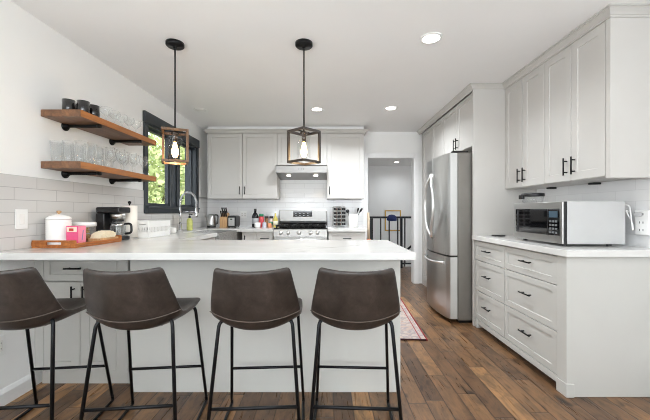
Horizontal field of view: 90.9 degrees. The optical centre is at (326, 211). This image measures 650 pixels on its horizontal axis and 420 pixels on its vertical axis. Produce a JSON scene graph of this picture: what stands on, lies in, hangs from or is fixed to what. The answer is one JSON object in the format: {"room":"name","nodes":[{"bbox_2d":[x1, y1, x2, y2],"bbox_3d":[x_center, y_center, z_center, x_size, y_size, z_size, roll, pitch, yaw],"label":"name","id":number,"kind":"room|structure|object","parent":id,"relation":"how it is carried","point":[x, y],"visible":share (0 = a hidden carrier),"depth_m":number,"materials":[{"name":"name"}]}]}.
{"room":"kitchen","nodes":[
{"label":"kitchen","id":0,"kind":"room"},
{"bbox_2d":[0,0,206,389],"bbox_3d":[-2.006,-0.070,1.345,0.168,2.440,7.890,0,0,0],"label":"wall","id":1,"kind":"structure","parent":0,"point":[40,67],"depth_m":2.22,"materials":[{"name":"white paint"}]},
{"bbox_2d":[0,334,5,355],"bbox_3d":[-1.925,0.790,1.880,0.009,0.118,0.075,0,0,0],"label":"wall outlet","id":2,"kind":"object","parent":1,"relation":"attached to","point":[2,337],"visible":1,"depth_m":1.90,"materials":[{"name":"white plastic"}]},
{"bbox_2d":[0,373,35,405],"bbox_3d":[-1.922,1.100,-0.198,0.016,0.100,4.605,0,0,0],"label":"baseboard","id":3,"kind":"structure","parent":1,"relation":"attached to","point":[11,392],"depth_m":1.97,"materials":[{"name":"white paint"}]},
{"bbox_2d":[15,209,27,228],"bbox_3d":[-1.917,0.045,2.010,0.008,0.125,0.080,0,0,0],"label":"light switch","id":4,"kind":"object","parent":1,"relation":"attached to","point":[21,215],"visible":1,"depth_m":2.00,"materials":[{"name":"white plastic"}]},
{"bbox_2d":[41,109,155,145],"bbox_3d":[-1.794,-0.644,2.632,0.271,0.095,0.955,0,0,0],"label":"shelf","id":5,"kind":"object","parent":1,"relation":"attached to","point":[69,118],"visible":1,"depth_m":2.36,"materials":[{"name":"brown wood"}]},
{"bbox_2d":[62,98,75,108],"bbox_3d":[-1.785,-0.733,2.212,0.076,0.080,0.076,0,0,0],"label":"cup","id":6,"kind":"object","parent":5,"relation":"on","point":[66,103],"visible":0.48,"depth_m":2.18,"materials":[{"name":"black ceramic"}]},
{"bbox_2d":[76,100,89,112],"bbox_3d":[-1.704,-0.733,2.238,0.076,0.080,0.076,0,0,0],"label":"cup","id":7,"kind":"object","parent":5,"relation":"on","point":[84,105],"visible":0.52,"depth_m":2.21,"materials":[{"name":"black ceramic"}]},
{"bbox_2d":[90,104,99,116],"bbox_3d":[-1.700,-0.733,2.330,0.076,0.080,0.076,0,0,0],"label":"cup","id":8,"kind":"object","parent":5,"relation":"on","point":[94,109],"visible":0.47,"depth_m":2.31,"materials":[{"name":"black ceramic"}]},
{"bbox_2d":[41,161,155,183],"bbox_3d":[-1.794,-0.295,2.632,0.271,0.095,0.955,0,0,0],"label":"shelf","id":9,"kind":"object","parent":1,"relation":"attached to","point":[68,168],"visible":1,"depth_m":2.35,"materials":[{"name":"brown wood"}]},
{"bbox_2d":[0,173,206,251],"bbox_3d":[-1.926,0.011,2.874,0.008,0.478,4.549,0,0,0],"label":"tile backsplash","id":10,"kind":"structure","parent":1,"relation":"attached to","point":[42,197],"depth_m":2.26,"materials":[{"name":"white tile"}]},
{"bbox_2d":[143,110,199,212],"bbox_3d":[-1.980,-0.525,4.060,0.200,1.080,1.430,0,0,0],"label":"window","id":11,"kind":"structure","parent":1,"relation":"in","point":[152,124],"depth_m":4.02,"materials":[{"name":"wood"}]},
{"bbox_2d":[208,127,363,128],"bbox_3d":[-0.622,-1.265,4.989,2.357,0.048,0.319,0,0,0],"label":"soffit","id":12,"kind":"structure","parent":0,"point":[208,127],"depth_m":4.83,"materials":[{"name":"paint"}]},
{"bbox_2d":[207,132,423,282],"bbox_3d":[0.180,-0.070,5.216,4.220,2.440,0.148,0,0,0],"label":"wall","id":13,"kind":"structure","parent":0,"point":[294,194],"depth_m":5.14,"materials":[{"name":"white paint"}]},
{"bbox_2d":[240,211,246,217],"bbox_3d":[-1.338,0.040,5.137,0.105,0.118,0.009,0,0,0],"label":"wall outlet","id":14,"kind":"object","parent":13,"relation":"attached to","point":[243,214],"visible":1,"depth_m":5.14,"materials":[{"name":"white plastic"}]},
{"bbox_2d":[208,133,279,199],"bbox_3d":[-1.275,-0.718,4.964,1.050,1.035,0.354,0,0,0],"label":"upper cabinet","id":15,"kind":"object","parent":13,"relation":"attached to","point":[241,166],"visible":0.96,"depth_m":4.83,"materials":[{"name":"grey paint"}]},
{"bbox_2d":[207,168,362,226],"bbox_3d":[-0.673,-0.225,5.146,2.497,0.950,0.008,0,0,0],"label":"tile backsplash","id":16,"kind":"structure","parent":13,"relation":"attached to","point":[294,194],"depth_m":5.14,"materials":[{"name":"white tile"}]},
{"bbox_2d":[203,129,367,135],"bbox_3d":[-0.622,-1.212,4.952,2.464,0.054,0.372,0,0,0],"label":"trim","id":17,"kind":"structure","parent":13,"relation":"attached to","point":[364,131],"depth_m":4.79,"materials":[{"name":"grey paint"}]},
{"bbox_2d":[277,133,326,164],"bbox_3d":[-0.375,-0.963,4.981,0.750,0.545,0.321,0,0,0],"label":"upper cabinet","id":18,"kind":"object","parent":13,"relation":"attached to","point":[311,142],"visible":0.44,"depth_m":4.83,"materials":[{"name":"grey paint"}]},
{"bbox_2d":[276,165,326,179],"bbox_3d":[-0.374,-0.602,4.896,0.748,0.173,0.487,0,0,0],"label":"range hood","id":19,"kind":"object","parent":18,"relation":"attached to","point":[284,172],"visible":1,"depth_m":4.67,"materials":[{"name":"silver metal"}]},
{"bbox_2d":[327,133,363,199],"bbox_3d":[0.277,-0.718,4.964,0.554,1.035,0.354,0,0,0],"label":"upper cabinet","id":20,"kind":"object","parent":13,"relation":"attached to","point":[345,151],"visible":0.96,"depth_m":4.83,"materials":[{"name":"grey paint"}]},
{"bbox_2d":[363,153,418,283],"bbox_3d":[1.030,0.100,5.220,0.900,2.100,0.176,0,0,0],"label":"trim","id":21,"kind":"structure","parent":13,"relation":"attached to","point":[414,157],"depth_m":5.13,"materials":[{"name":"white paint"}]},
{"bbox_2d":[0,267,649,419],"bbox_3d":[0.985,1.210,2.075,6.430,0.120,9.350,0,0,0],"label":"floor","id":22,"kind":"structure","parent":0,"point":[462,371],"depth_m":1.99,"materials":[{"name":"brown wood"}]},
{"bbox_2d":[0,267,113,419],"bbox_3d":[-1.481,0.696,1.639,0.450,0.906,0.578,0,0,-6],"label":"bar stool","id":23,"kind":"object","parent":22,"relation":"on","point":[27,302],"visible":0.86,"depth_m":1.46,"materials":[{"name":"brown leather"}]},
{"bbox_2d":[35,260,129,382],"bbox_3d":[-1.621,0.714,2.378,0.617,0.871,0.604,0,0,0],"label":"base cabinet","id":24,"kind":"object","parent":22,"relation":"on","point":[64,278],"visible":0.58,"depth_m":2.11,"materials":[{"name":"grey paint"}]},
{"bbox_2d":[79,267,207,419],"bbox_3d":[-0.914,0.696,1.639,0.450,0.906,0.578,0,0,-6],"label":"bar stool","id":25,"kind":"object","parent":22,"relation":"on","point":[137,299],"visible":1,"depth_m":1.43,"materials":[{"name":"brown leather"}]},
{"bbox_2d":[237,232,241,239],"bbox_3d":[-1.583,0.714,4.770,0.674,0.871,0.740,0,0,0],"label":"base cabinet","id":26,"kind":"object","parent":22,"relation":"on","point":[239,234],"visible":0.02,"depth_m":4.69,"materials":[{"name":"grey paint"}]},
{"bbox_2d":[242,232,256,239],"bbox_3d":[-1.095,0.714,4.813,0.210,0.871,0.654,0,0,0],"label":"base cabinet","id":27,"kind":"object","parent":22,"relation":"on","point":[245,235],"visible":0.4,"depth_m":4.52,"materials":[{"name":"grey paint"}]},
{"bbox_2d":[206,267,304,419],"bbox_3d":[-0.340,0.696,1.639,0.450,0.906,0.578,0,0,-3],"label":"bar stool","id":28,"kind":"object","parent":22,"relation":"on","point":[253,300],"visible":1,"depth_m":1.43,"materials":[{"name":"brown leather"}]},
{"bbox_2d":[130,260,399,391],"bbox_3d":[-0.394,0.714,2.360,1.723,0.871,0.640,0,0,0],"label":"base cabinet","id":29,"kind":"object","parent":22,"relation":"on","point":[151,347],"visible":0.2,"depth_m":2.04,"materials":[{"name":"white paint"}]},
{"bbox_2d":[0,240,415,259],"bbox_3d":[-0.706,0.256,2.268,2.431,0.042,0.868,0,0,0],"label":"countertop","id":30,"kind":"structure","parent":29,"relation":"on","point":[125,249],"depth_m":1.95,"materials":[{"name":"white stone"}]},
{"bbox_2d":[31,235,121,247],"bbox_3d":[-1.775,0.209,2.310,0.286,0.050,0.470,0,0,0],"label":"serving tray","id":31,"kind":"object","parent":30,"relation":"on","point":[34,243],"visible":0.77,"depth_m":2.08,"materials":[{"name":"orange wood"}]},
{"bbox_2d":[45,211,72,244],"bbox_3d":[-1.830,0.106,2.185,0.148,0.232,0.148,0,0,0],"label":"canister","id":32,"kind":"object","parent":31,"relation":"on","point":[55,225],"visible":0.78,"depth_m":2.13,"materials":[{"name":"white ceramic"}]},
{"bbox_2d":[66,226,85,242],"bbox_3d":[-1.704,0.158,2.174,0.086,0.128,0.066,0,0,4],"label":"box","id":33,"kind":"object","parent":31,"relation":"on","point":[78,233],"visible":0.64,"depth_m":2.14,"materials":[{"name":"pink cardboard"}]},
{"bbox_2d":[78,226,85,242],"bbox_3d":[-1.662,0.158,2.172,0.001,0.126,0.062,0,0,4],"label":"print","id":34,"kind":"object","parent":33,"relation":"attached to","point":[80,228],"depth_m":2.17},
{"bbox_2d":[72,222,96,238],"bbox_3d":[-1.810,0.148,2.385,0.152,0.148,0.152,0,0,0],"label":"glass jar","id":35,"kind":"object","parent":31,"relation":"on","point":[87,224],"visible":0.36,"depth_m":2.35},
{"bbox_2d":[88,230,117,241],"bbox_3d":[-1.692,0.181,2.425,0.090,0.082,0.206,0,0,0],"label":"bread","id":36,"kind":"object","parent":31,"relation":"on","point":[103,234],"visible":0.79,"depth_m":2.38,"materials":[{"name":"beige food"}]},
{"bbox_2d":[96,207,132,239],"bbox_3d":[-1.747,0.097,2.665,0.256,0.275,0.156,0,0,0],"label":"coffee maker","id":37,"kind":"object","parent":30,"relation":"on","point":[106,217],"visible":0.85,"depth_m":2.62,"materials":[{"name":"black plastic"}]},
{"bbox_2d":[109,213,125,218],"bbox_3d":[-1.740,0.035,2.665,0.120,0.050,0.120,0,0,0],"label":"basket","id":38,"kind":"object","parent":37,"relation":"on","point":[111,215],"depth_m":2.62,"materials":[{"name":"silver metal"}]},
{"bbox_2d":[257,232,273,239],"bbox_3d":[-0.878,0.714,4.813,0.224,0.871,0.654,0,0,0],"label":"base cabinet","id":39,"kind":"object","parent":22,"relation":"on","point":[260,235],"visible":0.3,"depth_m":4.52,"materials":[{"name":"grey paint"}]},
{"bbox_2d":[274,210,326,239],"bbox_3d":[-0.374,0.532,4.756,0.748,1.135,0.688,0,0,0],"label":"gas range","id":40,"kind":"object","parent":22,"relation":"on","point":[293,224],"visible":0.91,"depth_m":4.61,"materials":[{"name":"silver metal"}]},
{"bbox_2d":[274,226,326,228],"bbox_3d":[-0.374,0.234,4.765,0.748,0.019,0.530,0,0,0],"label":"cooktop","id":41,"kind":"object","parent":40,"relation":"in","point":[277,227],"depth_m":4.52,"materials":[{"name":"black metal"}]},
{"bbox_2d":[328,232,364,239],"bbox_3d":[0.282,0.714,4.813,0.524,0.871,0.654,0,0,0],"label":"base cabinet","id":42,"kind":"object","parent":22,"relation":"on","point":[331,235],"visible":0.26,"depth_m":4.53,"materials":[{"name":"grey paint"}]},
{"bbox_2d":[327,227,366,231],"bbox_3d":[0.286,0.256,4.821,0.557,0.042,0.641,0,0,0],"label":"countertop","id":43,"kind":"structure","parent":42,"relation":"on","point":[330,229],"depth_m":4.50,"materials":[{"name":"white stone"}]},
{"bbox_2d":[333,206,345,227],"bbox_3d":[0.185,0.074,4.900,0.170,0.320,0.170,0,0,26],"label":"spice rack","id":44,"kind":"object","parent":43,"relation":"on","point":[337,207],"visible":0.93,"depth_m":4.87,"materials":[{"name":"silver metal"}]},
{"bbox_2d":[348,214,357,227],"bbox_3d":[0.400,0.135,4.879,0.148,0.200,0.149,0,0,0],"label":"utensil crock","id":45,"kind":"object","parent":43,"relation":"on","point":[352,218],"visible":0.98,"depth_m":4.82,"materials":[{"name":"white ceramic"}]},
{"bbox_2d":[309,267,402,419],"bbox_3d":[0.139,0.696,1.639,0.450,0.906,0.578,0,0,3],"label":"bar stool","id":46,"kind":"object","parent":22,"relation":"on","point":[347,300],"visible":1,"depth_m":1.43,"materials":[{"name":"brown leather"}]},
{"bbox_2d":[367,213,370,239],"bbox_3d":[0.665,0.579,5.102,0.150,1.140,0.064,0,0,0],"label":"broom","id":47,"kind":"object","parent":22,"relation":"on","point":[368,214],"visible":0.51,"depth_m":5.09,"materials":[{"name":"beige wood"}]},
{"bbox_2d":[370,216,410,267],"bbox_3d":[2.430,0.620,6.560,3.140,1.059,0.060,0,0,0],"label":"stair railing","id":48,"kind":"object","parent":22,"relation":"on","point":[371,217],"visible":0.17,"depth_m":6.54,"materials":[{"name":"black metal"}]},
{"bbox_2d":[387,215,396,220],"bbox_3d":[1.300,0.115,6.402,0.200,0.130,0.245,0,0,0],"label":"cap","id":49,"kind":"object","parent":48,"relation":"hanging from","point":[389,217],"visible":1,"depth_m":6.35,"materials":[{"name":"blue fabric"}]},
{"bbox_2d":[400,298,427,340],"bbox_3d":[0.655,1.143,3.670,0.580,0.012,1.600,0,0,3],"label":"runner rug","id":50,"kind":"object","parent":22,"relation":"on","point":[409,328],"visible":0.24,"depth_m":3.16,"materials":[{"name":"fabric"}]},
{"bbox_2d":[422,117,442,286],"bbox_3d":[1.798,-0.048,4.633,0.662,2.394,0.973,0,0,0],"label":"pantry cabinet","id":51,"kind":"object","parent":22,"relation":"on","point":[432,138],"visible":0.23,"depth_m":4.84,"materials":[{"name":"grey paint"}]},
{"bbox_2d":[424,151,471,322],"bbox_3d":[1.626,0.257,3.678,0.948,1.783,0.764,0,0,0],"label":"refrigerator","id":52,"kind":"object","parent":22,"relation":"on","point":[448,187],"visible":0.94,"depth_m":3.30,"materials":[{"name":"silver metal"}]},
{"bbox_2d":[474,240,505,342],"bbox_3d":[1.788,0.713,2.962,0.664,0.872,0.544,0,0,0],"label":"base cabinet","id":53,"kind":"object","parent":22,"relation":"on","point":[490,304],"visible":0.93,"depth_m":2.92,"materials":[{"name":"grey paint"}]},
{"bbox_2d":[472,89,536,325],"bbox_3d":[1.804,-0.048,3.249,0.649,2.394,0.026,0,0,0],"label":"panel","id":54,"kind":"object","parent":22,"relation":"on","point":[492,204],"visible":0.51,"depth_m":3.24,"materials":[{"name":"grey paint"}]},
{"bbox_2d":[504,246,649,397],"bbox_3d":[1.788,0.713,2.333,0.664,0.872,0.712,0,0,0],"label":"base cabinet","id":55,"kind":"object","parent":22,"relation":"on","point":[583,322],"visible":0.94,"depth_m":1.99,"materials":[{"name":"grey paint"}]},
{"bbox_2d":[472,235,649,256],"bbox_3d":[1.792,0.256,2.595,0.658,0.042,1.280,0,0,0],"label":"countertop","id":56,"kind":"structure","parent":55,"relation":"on","point":[571,250],"depth_m":2.12,"materials":[{"name":"white stone"}]},
{"bbox_2d":[514,201,633,245],"bbox_3d":[1.832,0.081,2.435,0.492,0.308,0.580,0,0,0],"label":"microwave","id":57,"kind":"object","parent":56,"relation":"on","point":[564,223],"visible":0.98,"depth_m":2.17,"materials":[{"name":"silver metal"}]},
{"bbox_2d":[519,193,544,201],"bbox_3d":[1.685,-0.114,2.630,0.175,0.080,0.175,0,0,39],"label":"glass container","id":58,"kind":"object","parent":57,"relation":"on","point":[523,195],"visible":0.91,"depth_m":2.59,"materials":[{"name":"clear glass"}]},
{"bbox_3d":[-1.583,0.713,3.182,0.674,0.871,0.954,0,0,0],"label":"base cabinet","id":59,"kind":"object","parent":22,"relation":"on","visible":0},
{"bbox_2d":[128,227,275,239],"bbox_3d":[-1.339,0.256,3.921,1.164,0.042,2.439,0,0,0],"label":"countertop","id":60,"kind":"structure","parent":59,"relation":"on","point":[179,235],"depth_m":3.50,"materials":[{"name":"white stone"}]},
{"bbox_2d":[121,201,137,238],"bbox_3d":[-1.735,0.069,2.812,0.124,0.332,0.124,0,0,0],"label":"paper towel roll","id":61,"kind":"object","parent":60,"relation":"on","point":[131,217],"visible":0.63,"depth_m":2.78,"materials":[{"name":"white paper"}]},
{"bbox_2d":[116,220,169,237],"bbox_3d":[-1.755,0.160,3.071,0.302,0.150,0.418,0,0,0],"label":"dish rack","id":62,"kind":"object","parent":60,"relation":"on","point":[156,228],"visible":0.74,"depth_m":2.98,"materials":[{"name":"white plastic"}]},
{"bbox_2d":[171,227,176,232],"bbox_3d":[-1.720,0.204,3.570,0.076,0.060,0.076,0,0,0],"label":"cup","id":63,"kind":"object","parent":60,"relation":"on","point":[174,229],"visible":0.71,"depth_m":3.55,"materials":[{"name":"white ceramic"}]},
{"bbox_2d":[178,191,197,230],"bbox_3d":[-1.740,-0.013,3.976,0.249,0.496,0.108,0,0,0],"label":"kitchen faucet","id":64,"kind":"object","parent":60,"relation":"on","point":[186,192],"visible":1,"depth_m":3.99,"materials":[{"name":"silver metal"}]},
{"bbox_2d":[187,214,192,229],"bbox_3d":[-1.760,0.127,4.100,0.072,0.215,0.072,0,0,0],"label":"soap bottle","id":65,"kind":"object","parent":60,"relation":"on","point":[189,220],"visible":0.98,"depth_m":4.07,"materials":[{"name":"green plastic"}]},
{"bbox_2d":[206,214,218,227],"bbox_3d":[-1.748,0.132,4.855,0.156,0.206,0.140,0,0,38],"label":"electric kettle","id":66,"kind":"object","parent":60,"relation":"on","point":[211,220],"visible":1,"depth_m":4.81,"materials":[{"name":"silver metal"}]},
{"bbox_2d":[189,230,236,239],"bbox_3d":[-1.442,0.372,4.030,0.413,0.255,0.736,0,0,0],"label":"sink","id":67,"kind":"object","parent":60,"relation":"in","point":[221,234],"visible":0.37,"depth_m":4.14,"materials":[{"name":"silver metal"}]},
{"bbox_2d":[220,207,229,227],"bbox_3d":[-1.555,0.082,4.851,0.110,0.304,0.157,0,0,0],"label":"knife block","id":68,"kind":"object","parent":60,"relation":"on","point":[224,214],"visible":1,"depth_m":4.80,"materials":[{"name":"brown wood"}]},
{"bbox_2d":[228,215,239,227],"bbox_3d":[-1.415,0.144,4.849,0.130,0.182,0.262,0,0,0],"label":"toaster","id":69,"kind":"object","parent":60,"relation":"on","point":[233,220],"visible":0.96,"depth_m":4.75,"materials":[{"name":"black plastic"}]},
{"bbox_2d":[252,209,258,226],"bbox_3d":[-1.105,0.092,4.930,0.106,0.285,0.106,0,0,0],"label":"bottle","id":70,"kind":"object","parent":60,"relation":"on","point":[255,218],"visible":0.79,"depth_m":4.89,"materials":[{"name":"black glass"}]},
{"bbox_2d":[254,223,260,227],"bbox_3d":[-1.045,0.197,4.810,0.092,0.075,0.092,0,0,0],"label":"ramekin","id":71,"kind":"object","parent":60,"relation":"on","point":[256,225],"visible":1,"depth_m":4.77,"materials":[{"name":"white ceramic"}]},
{"bbox_2d":[259,214,263,226],"bbox_3d":[-1.012,0.132,4.930,0.076,0.205,0.076,0,0,0],"label":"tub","id":72,"kind":"object","parent":60,"relation":"on","point":[261,218],"visible":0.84,"depth_m":4.90,"materials":[{"name":"red plastic"}]},
{"bbox_2d":[265,216,268,226],"bbox_3d":[-0.935,0.149,4.950,0.062,0.170,0.062,0,0,0],"label":"spice jar","id":73,"kind":"object","parent":60,"relation":"on","point":[266,217],"visible":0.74,"depth_m":4.93,"materials":[{"name":"brown glass"}]},
{"bbox_2d":[269,216,272,226],"bbox_3d":[-0.862,0.149,4.950,0.064,0.170,0.064,0,0,0],"label":"spice jar","id":74,"kind":"object","parent":60,"relation":"on","point":[270,217],"visible":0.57,"depth_m":4.93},
{"bbox_2d":[273,212,277,226],"bbox_3d":[-0.790,0.115,4.900,0.072,0.240,0.072,0,0,0],"label":"oil bottle","id":75,"kind":"object","parent":60,"relation":"on","point":[275,219],"visible":0.83,"depth_m":4.87,"materials":[{"name":"yellow glass"}]},
{"bbox_2d":[11,0,649,165],"bbox_3d":[0.985,-1.350,3.250,6.430,0.120,11.700,0,0,0],"label":"ceiling","id":76,"kind":"structure","parent":0,"point":[240,62],"depth_m":2.52,"materials":[{"name":"paint"}]},
{"bbox_2d":[161,38,188,164],"bbox_3d":[-1.160,-0.831,2.443,0.183,0.918,0.183,0,0,-26],"label":"pendant light","id":77,"kind":"object","parent":76,"relation":"hanging from","point":[174,44],"visible":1,"depth_m":2.43,"materials":[{"name":"black metal"}]},
{"bbox_2d":[171,131,178,141],"bbox_3d":[-1.160,-0.571,2.443,0.056,0.076,0.055,0,0,-26],"label":"socket","id":78,"kind":"object","parent":77,"relation":"attached to","point":[175,134],"depth_m":2.43,"materials":[{"name":"silver metal"}]},
{"bbox_2d":[193,108,206,111],"bbox_3d":[-1.600,-1.287,4.040,0.164,0.006,0.164,0,0,0],"label":"recessed light","id":79,"kind":"object","parent":76,"relation":"in","point":[194,109],"visible":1,"depth_m":4.03,"materials":[{"name":"white plastic"}]},
{"bbox_2d":[287,38,320,165],"bbox_3d":[-0.176,-0.831,2.443,0.183,0.918,0.183,0,0,43],"label":"pendant light","id":80,"kind":"object","parent":76,"relation":"hanging from","point":[303,44],"visible":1,"depth_m":2.43,"materials":[{"name":"black metal"}]},
{"bbox_2d":[300,131,307,141],"bbox_3d":[-0.176,-0.571,2.443,0.055,0.076,0.056,0,0,43],"label":"socket","id":81,"kind":"object","parent":80,"relation":"attached to","point":[303,133],"depth_m":2.43,"materials":[{"name":"silver metal"}]},
{"bbox_2d":[311,107,322,110],"bbox_3d":[-0.125,-1.287,4.008,0.164,0.006,0.164,0,0,0],"label":"recessed light","id":82,"kind":"object","parent":76,"relation":"in","point":[312,108],"visible":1,"depth_m":4.01,"materials":[{"name":"white plastic"}]},
{"bbox_2d":[384,106,397,109],"bbox_3d":[0.792,-1.287,3.968,0.164,0.006,0.164,0,0,0],"label":"recessed light","id":83,"kind":"object","parent":76,"relation":"in","point":[387,107],"visible":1,"depth_m":3.97,"materials":[{"name":"white plastic"}]},
{"bbox_2d":[420,32,442,43],"bbox_3d":[0.772,-1.287,2.373,0.164,0.006,0.164,0,0,0],"label":"recessed light","id":84,"kind":"object","parent":76,"relation":"in","point":[432,37],"visible":1,"depth_m":2.37,"materials":[{"name":"white plastic"}]},
{"bbox_2d":[368,166,410,266],"bbox_3d":[1.800,0.730,9.060,4.800,4.040,0.120,0,0,0],"label":"wall","id":85,"kind":"structure","parent":0,"point":[389,187],"depth_m":9.00,"materials":[{"name":"white paint"}]},
{"bbox_2d":[385,210,400,230],"bbox_3d":[1.850,0.240,8.983,0.450,0.580,0.029,0,0,0],"label":"picture frame","id":86,"kind":"object","parent":85,"relation":"attached to","point":[393,224],"visible":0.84,"depth_m":8.99,"materials":[{"name":"gold metal"}]},
{"bbox_2d":[537,178,649,247],"bbox_3d":[2.206,-0.070,1.275,0.168,2.440,7.750,0,0,0],"label":"wall","id":87,"kind":"structure","parent":0,"point":[635,193],"depth_m":2.31,"materials":[{"name":"white tile"}]},
{"bbox_2d":[443,93,471,154],"bbox_3d":[1.798,-0.963,3.704,0.662,0.565,0.882,0,0,0],"label":"upper cabinet","id":88,"kind":"object","parent":87,"relation":"attached to","point":[457,123],"visible":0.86,"depth_m":3.64,"materials":[{"name":"grey paint"}]},
{"bbox_2d":[416,4,649,134],"bbox_3d":[1.593,-1.262,3.511,0.445,0.054,3.216,0,0,-12],"label":"trim","id":89,"kind":"structure","parent":87,"relation":"attached to","point":[611,10],"depth_m":2.44,"materials":[{"name":"grey paint"}]},
{"bbox_2d":[505,64,580,188],"bbox_3d":[1.948,-0.738,2.945,0.362,1.015,0.580,0,0,0],"label":"upper cabinet","id":90,"kind":"object","parent":87,"relation":"attached to","point":[524,100],"visible":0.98,"depth_m":2.90,"materials":[{"name":"grey paint"}]},
{"bbox_2d":[544,18,649,184],"bbox_3d":[1.948,-0.730,2.343,0.362,1.031,0.622,0,0,0],"label":"upper cabinet","id":91,"kind":"object","parent":87,"relation":"attached to","point":[597,88],"depth_m":2.11,"materials":[{"name":"grey paint"}]},
{"bbox_2d":[633,210,649,235],"bbox_3d":[2.093,0.070,2.130,0.058,0.170,0.100,0,0,0],"label":"wall outlet","id":92,"kind":"object","parent":87,"relation":"attached to","point":[642,217],"visible":1,"depth_m":2.12,"materials":[{"name":"white plastic"}]},
{"label":"outside","id":93,"kind":"structure","parent":0,"visible":0},
{"bbox_3d":[-5.615,1.650,8.250,6.770,0.200,15.500,0,0,0],"label":"ground","id":94,"kind":"structure","parent":93,"visible":0},
{"bbox_2d":[148,133,184,204],"bbox_3d":[-3.769,-0.163,6.612,2.362,3.435,2.371,0,0,0],"label":"shrub","id":95,"kind":"object","parent":94,"relation":"on","point":[153,171],"visible":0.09,"depth_m":6.24,"materials":[{"name":"green plant"}]},
{"bbox_2d":[148,143,184,202],"bbox_3d":[-4.404,-0.249,9.178,2.604,3.610,2.646,0,0,-6],"label":"shrub","id":96,"kind":"object","parent":94,"relation":"on","point":[157,143],"visible":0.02,"depth_m":8.64,"materials":[{"name":"green plant"}]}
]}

